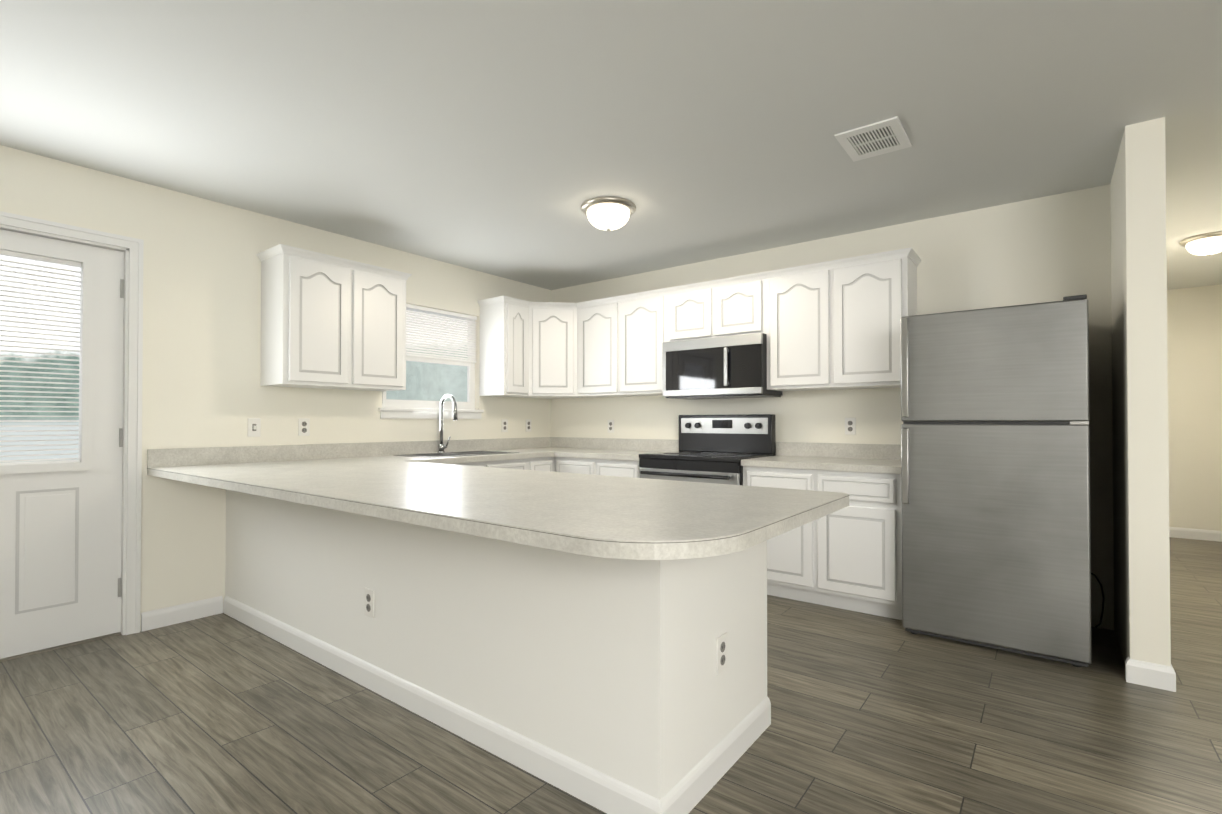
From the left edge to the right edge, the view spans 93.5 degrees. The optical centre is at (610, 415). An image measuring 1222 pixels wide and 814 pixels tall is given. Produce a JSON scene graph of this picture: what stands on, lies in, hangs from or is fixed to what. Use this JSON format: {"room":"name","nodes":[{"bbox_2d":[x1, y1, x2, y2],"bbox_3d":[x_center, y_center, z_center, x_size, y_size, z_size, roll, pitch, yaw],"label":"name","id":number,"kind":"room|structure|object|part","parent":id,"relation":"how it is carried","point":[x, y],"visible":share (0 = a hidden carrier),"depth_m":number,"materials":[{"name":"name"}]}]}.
{"room":"kitchen","nodes":[
{"label":"kitchen","id":0,"kind":"room"},
{"bbox_2d":[0,145,550,630],"bbox_3d":[-2.781,-0.054,2.922,0.120,2.440,7.290,0,-1,37],"label":"wall","id":1,"kind":"structure","parent":0,"point":[202,329],"depth_m":3.37,"materials":[{"name":"white paint"}]},
{"bbox_2d":[0,250,80,464],"bbox_3d":[-2.914,-0.277,2.739,0.018,1.027,0.571,0,-1,37],"label":"door blinds","id":2,"kind":"object","parent":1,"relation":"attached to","point":[47,260],"visible":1,"depth_m":2.84,"materials":[{"name":"white plastic"}]},
{"bbox_2d":[0,229,123,658],"bbox_3d":[-2.910,0.133,2.730,0.065,2.038,0.912,0,-1,37],"label":"entry door","id":3,"kind":"structure","parent":1,"relation":"in","point":[60,549],"depth_m":2.94,"materials":[{"name":"white"}]},
{"bbox_2d":[0,256,80,462],"bbox_3d":[-2.924,-0.277,2.747,0.004,1.027,0.575,0,-1,37],"label":"window","id":4,"kind":"structure","parent":3,"relation":"attached to","point":[40,366],"depth_m":2.86,"materials":[{"name":"clear glass"}]},
{"bbox_2d":[0,211,143,661],"bbox_3d":[-2.912,0.103,2.734,0.138,2.123,1.051,0,-1,37],"label":"door frame","id":5,"kind":"structure","parent":1,"relation":"attached to","point":[131,248],"depth_m":3.08,"materials":[{"name":"white wood"}]},
{"bbox_2d":[141,596,222,631],"bbox_3d":[-3.624,1.103,1.694,0.014,0.100,4.334,0,-1,37],"label":"baseboard","id":6,"kind":"structure","parent":1,"relation":"attached to","point":[166,616],"depth_m":3.25,"materials":[{"name":"white wood"}]},
{"bbox_2d":[248,418,260,436],"bbox_3d":[-2.207,0.073,3.558,0.017,0.116,0.072,0,-1,37],"label":"light switch","id":7,"kind":"object","parent":1,"relation":"attached to","point":[254,427],"visible":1,"depth_m":3.56,"materials":[{"name":"white plastic"}]},
{"bbox_2d":[298,418,309,435],"bbox_3d":[-2.029,0.075,3.799,0.008,0.116,0.072,0,-1,37],"label":"outlet","id":8,"kind":"object","parent":1,"relation":"attached to","point":[303,426],"visible":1,"depth_m":3.80,"materials":[{"name":"white plastic"}]},
{"bbox_2d":[257,244,356,389],"bbox_3d":[-1.936,-0.596,3.661,0.331,0.820,0.410,0,-1,37],"label":"upper cabinet","id":9,"kind":"object","parent":1,"relation":"attached to","point":[330,322],"depth_m":3.54,"materials":[{"name":"white wood"}]},
{"bbox_2d":[345,262,411,390],"bbox_3d":[-1.688,-0.593,3.987,0.331,0.820,0.410,0,-1,37],"label":"upper cabinet","id":10,"kind":"object","parent":1,"relation":"attached to","point":[379,357],"depth_m":3.89,"materials":[{"name":"white wood"}]},
{"bbox_2d":[378,304,483,418],"bbox_3d":[-1.451,-0.421,4.640,0.145,0.890,0.970,0,-1,37],"label":"kitchen window","id":11,"kind":"structure","parent":1,"relation":"in","point":[409,409],"depth_m":4.68,"materials":[{"name":"white plastic"}]},
{"bbox_3d":[-1.486,-0.458,4.668,0.004,0.745,0.840,0,-1,37],"label":"glass","id":12,"kind":"part","parent":11,"relation":"part of","materials":[{"name":"clear glass"}]},
{"bbox_2d":[477,296,528,397],"bbox_3d":[-0.920,-0.582,4.993,0.331,0.820,0.289,0,-1,37],"label":"upper cabinet","id":13,"kind":"object","parent":1,"relation":"attached to","point":[504,320],"depth_m":4.88,"materials":[{"name":"white wood"}]},
{"bbox_2d":[501,419,507,431],"bbox_3d":[-0.961,0.090,5.198,0.008,0.116,0.072,0,-1,37],"label":"outlet","id":14,"kind":"object","parent":1,"relation":"attached to","point":[504,427],"visible":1,"depth_m":5.19,"materials":[{"name":"white plastic"}]},
{"bbox_2d":[147,437,900,467],"bbox_3d":[-0.268,0.236,3.421,3.263,0.100,3.198,0,-1,37],"label":"backsplash","id":15,"kind":"structure","parent":1,"relation":"attached to","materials":[{"name":"laminate"}]},
{"bbox_2d":[526,419,530,431],"bbox_3d":[-0.779,0.092,5.437,0.008,0.116,0.072,0,-1,37],"label":"outlet","id":16,"kind":"object","parent":1,"relation":"attached to","point":[528,425],"visible":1,"depth_m":5.43,"materials":[{"name":"white plastic"}]},
{"bbox_2d":[0,537,1221,813],"bbox_3d":[1.243,1.188,2.084,7.520,0.060,11.100,0,-1,37],"label":"floor","id":17,"kind":"structure","parent":0,"point":[222,713],"depth_m":2.10,"materials":[{"name":"brown wood"}]},
{"bbox_2d":[434,437,554,448],"bbox_3d":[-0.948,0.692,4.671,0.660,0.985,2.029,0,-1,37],"label":"backsplash","id":18,"kind":"structure","parent":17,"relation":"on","point":[547,442],"depth_m":5.21,"materials":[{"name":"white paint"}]},
{"bbox_2d":[437,394,457,452],"bbox_3d":[-1.275,0.063,4.565,0.224,0.467,0.112,0,-1,37],"label":"faucet","id":19,"kind":"object","parent":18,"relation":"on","point":[442,446],"visible":0.96,"depth_m":4.58,"materials":[{"name":"silver metal"}]},
{"bbox_2d":[393,451,518,457],"bbox_3d":[-1.172,0.389,4.425,0.464,0.195,0.824,0,-1,37],"label":"sink","id":20,"kind":"object","parent":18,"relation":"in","point":[447,454],"visible":0.27,"depth_m":4.47,"materials":[{"name":"metal"}]},
{"bbox_2d":[147,447,900,559],"bbox_3d":[-0.226,0.306,3.388,3.369,0.040,3.199,0,-1,37],"label":"countertop","id":21,"kind":"structure","parent":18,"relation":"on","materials":[{"name":"laminate"}]},
{"bbox_2d":[147,441,862,813],"bbox_3d":[-0.841,0.670,2.578,3.369,0.985,1.170,0,-1,37],"label":"kitchen counter","id":22,"kind":"object","parent":17,"relation":"on","point":[563,613],"depth_m":2.00,"materials":[{"name":"white paint"}]},
{"bbox_2d":[364,588,373,617],"bbox_3d":[-1.037,0.801,2.462,0.072,0.116,0.008,0,-1,37],"label":"outlet","id":23,"kind":"object","parent":22,"relation":"attached to","point":[369,602],"visible":1,"depth_m":2.46,"materials":[{"name":"white plastic"}]},
{"bbox_3d":[-0.850,1.115,2.786,3.068,0.100,0.764,0,-1,37],"label":"peninsula skirting","id":24,"kind":"part","parent":22,"relation":"part of","materials":[{"name":"white"}]},
{"bbox_2d":[716,632,726,674],"bbox_3d":[0.360,0.770,1.862,0.008,0.116,0.072,0,-1,37],"label":"outlet","id":25,"kind":"object","parent":22,"relation":"attached to","point":[721,653],"visible":1,"depth_m":1.85,"materials":[{"name":"white plastic"}]},
{"bbox_2d":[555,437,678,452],"bbox_3d":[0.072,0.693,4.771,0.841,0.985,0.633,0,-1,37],"label":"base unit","id":26,"kind":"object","parent":17,"relation":"on","point":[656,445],"depth_m":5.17,"materials":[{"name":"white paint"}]},
{"bbox_2d":[639,414,775,484],"bbox_3d":[0.700,0.585,4.238,0.794,1.190,0.700,0,-1,37],"label":"range","id":27,"kind":"object","parent":17,"relation":"on","point":[716,449],"visible":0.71,"depth_m":4.25,"materials":[{"name":"black metal"}]},
{"bbox_2d":[768,442,901,619],"bbox_3d":[1.427,0.682,3.737,0.958,0.985,0.633,0,-1,37],"label":"base unit","id":28,"kind":"object","parent":17,"relation":"on","point":[880,505],"depth_m":3.30,"materials":[{"name":"white paint"}]},
{"bbox_2d":[900,295,1104,666],"bbox_3d":[2.119,0.309,3.103,0.867,1.718,0.774,0,-1,37],"label":"fridge","id":29,"kind":"object","parent":17,"relation":"on","point":[995,478],"visible":0.98,"depth_m":2.81,"materials":[{"name":"grey metal"}]},
{"bbox_3d":[2.648,1.012,3.173,0.119,0.306,0.009,0,-1,37],"label":"cord","id":30,"kind":"part","parent":29,"relation":"part of","materials":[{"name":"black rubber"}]},
{"bbox_2d":[0,0,1221,289],"bbox_3d":[1.243,-1.312,2.110,7.520,0.060,11.100,0,-1,37],"label":"ceiling","id":31,"kind":"structure","parent":0,"point":[504,138],"depth_m":2.42,"materials":[{"name":"white paint"}]},
{"bbox_2d":[581,196,635,230],"bbox_3d":[-0.016,-1.193,3.484,0.336,0.150,0.336,0,-1,37],"label":"kitchen ceiling light","id":32,"kind":"object","parent":31,"relation":"attached to","point":[608,213],"visible":1,"depth_m":3.39,"materials":[{"name":"white glass"}]},
{"bbox_2d":[834,116,911,161],"bbox_3d":[1.216,-1.272,2.659,0.260,0.008,0.320,0,-1,37],"label":"ceiling vent","id":33,"kind":"object","parent":31,"relation":"in","point":[876,139],"visible":1,"depth_m":2.64,"materials":[{"name":"white metal"}]},
{"bbox_2d":[1179,231,1221,255],"bbox_3d":[4.233,-1.194,4.066,0.302,0.134,0.302,0,-1,37],"label":"light","id":34,"kind":"object","parent":31,"relation":"attached to","point":[1208,244],"visible":1,"depth_m":4.02,"materials":[{"name":"white glass"}]},
{"bbox_2d":[551,184,1113,629],"bbox_3d":[1.109,-0.038,4.463,4.197,2.440,0.120,0,-1,37],"label":"wall","id":35,"kind":"structure","parent":0,"point":[1047,248],"depth_m":3.61,"materials":[{"name":"beige paint"}]},
{"bbox_2d":[525,301,580,398],"bbox_3d":[-0.538,-0.580,5.265,0.609,0.820,0.608,0,-1,37],"label":"upper cabinet","id":36,"kind":"object","parent":35,"relation":"attached to","point":[552,325],"depth_m":5.03,"materials":[{"name":"white wood"}]},
{"bbox_2d":[577,296,627,397],"bbox_3d":[-0.025,-0.582,5.049,0.467,0.820,0.330,0,-1,37],"label":"upper cabinet","id":37,"kind":"object","parent":35,"relation":"attached to","point":[596,319],"depth_m":4.92,"materials":[{"name":"white wood"}]},
{"bbox_2d":[608,420,613,432],"bbox_3d":[-0.002,0.095,5.228,0.072,0.116,0.008,0,-1,37],"label":"outlet","id":38,"kind":"object","parent":35,"relation":"attached to","point":[610,426],"visible":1,"depth_m":5.22,"materials":[{"name":"white plastic"}]},
{"bbox_2d":[617,288,664,395],"bbox_3d":[0.346,-0.585,4.766,0.468,0.820,0.330,0,-1,37],"label":"upper cabinet","id":39,"kind":"object","parent":35,"relation":"attached to","point":[641,315],"depth_m":4.64,"materials":[{"name":"white wood"}]},
{"bbox_2d":[665,280,712,341],"bbox_3d":[0.693,-0.783,4.503,0.405,0.428,0.330,0,-1,37],"label":"upper cabinet","id":40,"kind":"object","parent":35,"relation":"attached to","point":[689,307],"depth_m":4.37,"materials":[{"name":"white wood"}]},
{"bbox_2d":[713,272,764,336],"bbox_3d":[1.015,-0.786,4.257,0.405,0.428,0.330,0,-1,37],"label":"upper cabinet","id":41,"kind":"object","parent":35,"relation":"attached to","point":[738,301],"depth_m":4.12,"materials":[{"name":"white wood"}]},
{"bbox_2d":[662,333,781,399],"bbox_3d":[0.824,-0.352,4.337,0.802,0.430,0.423,0,-1,37],"label":"microwave","id":42,"kind":"object","parent":41,"relation":"attached to","point":[728,367],"visible":1,"depth_m":4.17,"materials":[{"name":"grey"}]},
{"bbox_2d":[765,260,836,390],"bbox_3d":[1.353,-0.593,3.997,0.445,0.820,0.330,0,-1,37],"label":"upper cabinet","id":43,"kind":"object","parent":35,"relation":"attached to","point":[798,299],"depth_m":3.86,"materials":[{"name":"white wood"}]},
{"bbox_2d":[845,418,855,434],"bbox_3d":[1.651,0.072,3.966,0.072,0.116,0.008,0,-1,37],"label":"outlet","id":44,"kind":"object","parent":35,"relation":"attached to","point":[850,426],"visible":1,"depth_m":3.96,"materials":[{"name":"white plastic"}]},
{"bbox_2d":[833,248,920,389],"bbox_3d":[1.707,-0.596,3.728,0.445,0.820,0.330,0,-1,37],"label":"upper cabinet","id":45,"kind":"object","parent":35,"relation":"attached to","point":[872,293],"depth_m":3.59,"materials":[{"name":"white wood"}]},
{"bbox_2d":[1110,117,1170,665],"bbox_3d":[3.675,-0.040,4.260,0.128,2.440,4.470,0,-1,37],"label":"wall","id":46,"kind":"structure","parent":0,"point":[1140,416],"depth_m":2.50,"materials":[{"name":"beige paint"}]},
{"bbox_2d":[1125,657,1175,691],"bbox_3d":[3.666,1.130,4.236,0.156,0.100,4.468,0,-1,37],"label":"baseboard","id":47,"kind":"structure","parent":46,"relation":"attached to","point":[1153,675],"depth_m":2.46,"materials":[{"name":"white"}]},
{"bbox_2d":[1167,284,1221,530],"bbox_3d":[5.585,-0.025,5.690,1.175,2.440,0.120,0,-1,37],"label":"wall","id":48,"kind":"structure","parent":0,"point":[1194,327],"depth_m":5.56,"materials":[{"name":"white paint"}]},
{"label":"outside","id":49,"kind":"structure","parent":0,"visible":0},
{"bbox_2d":[0,255,467,462],"bbox_3d":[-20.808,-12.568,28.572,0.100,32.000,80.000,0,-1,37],"label":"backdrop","id":50,"kind":"structure","parent":49,"point":[409,392],"depth_m":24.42,"materials":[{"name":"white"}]},
{"bbox_3d":[4.612,-0.047,3.545,0.120,2.440,4.470,0,-1,37],"label":"wall","id":51,"kind":"structure","parent":0,"visible":0},
{"bbox_2d":[1169,527,1221,541],"bbox_3d":[5.494,1.145,5.662,1.020,0.100,0.014,0,-1,37],"label":"baseboard","id":52,"kind":"structure","parent":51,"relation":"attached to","point":[1196,534],"depth_m":5.54,"materials":[{"name":"white wood"}]}
]}

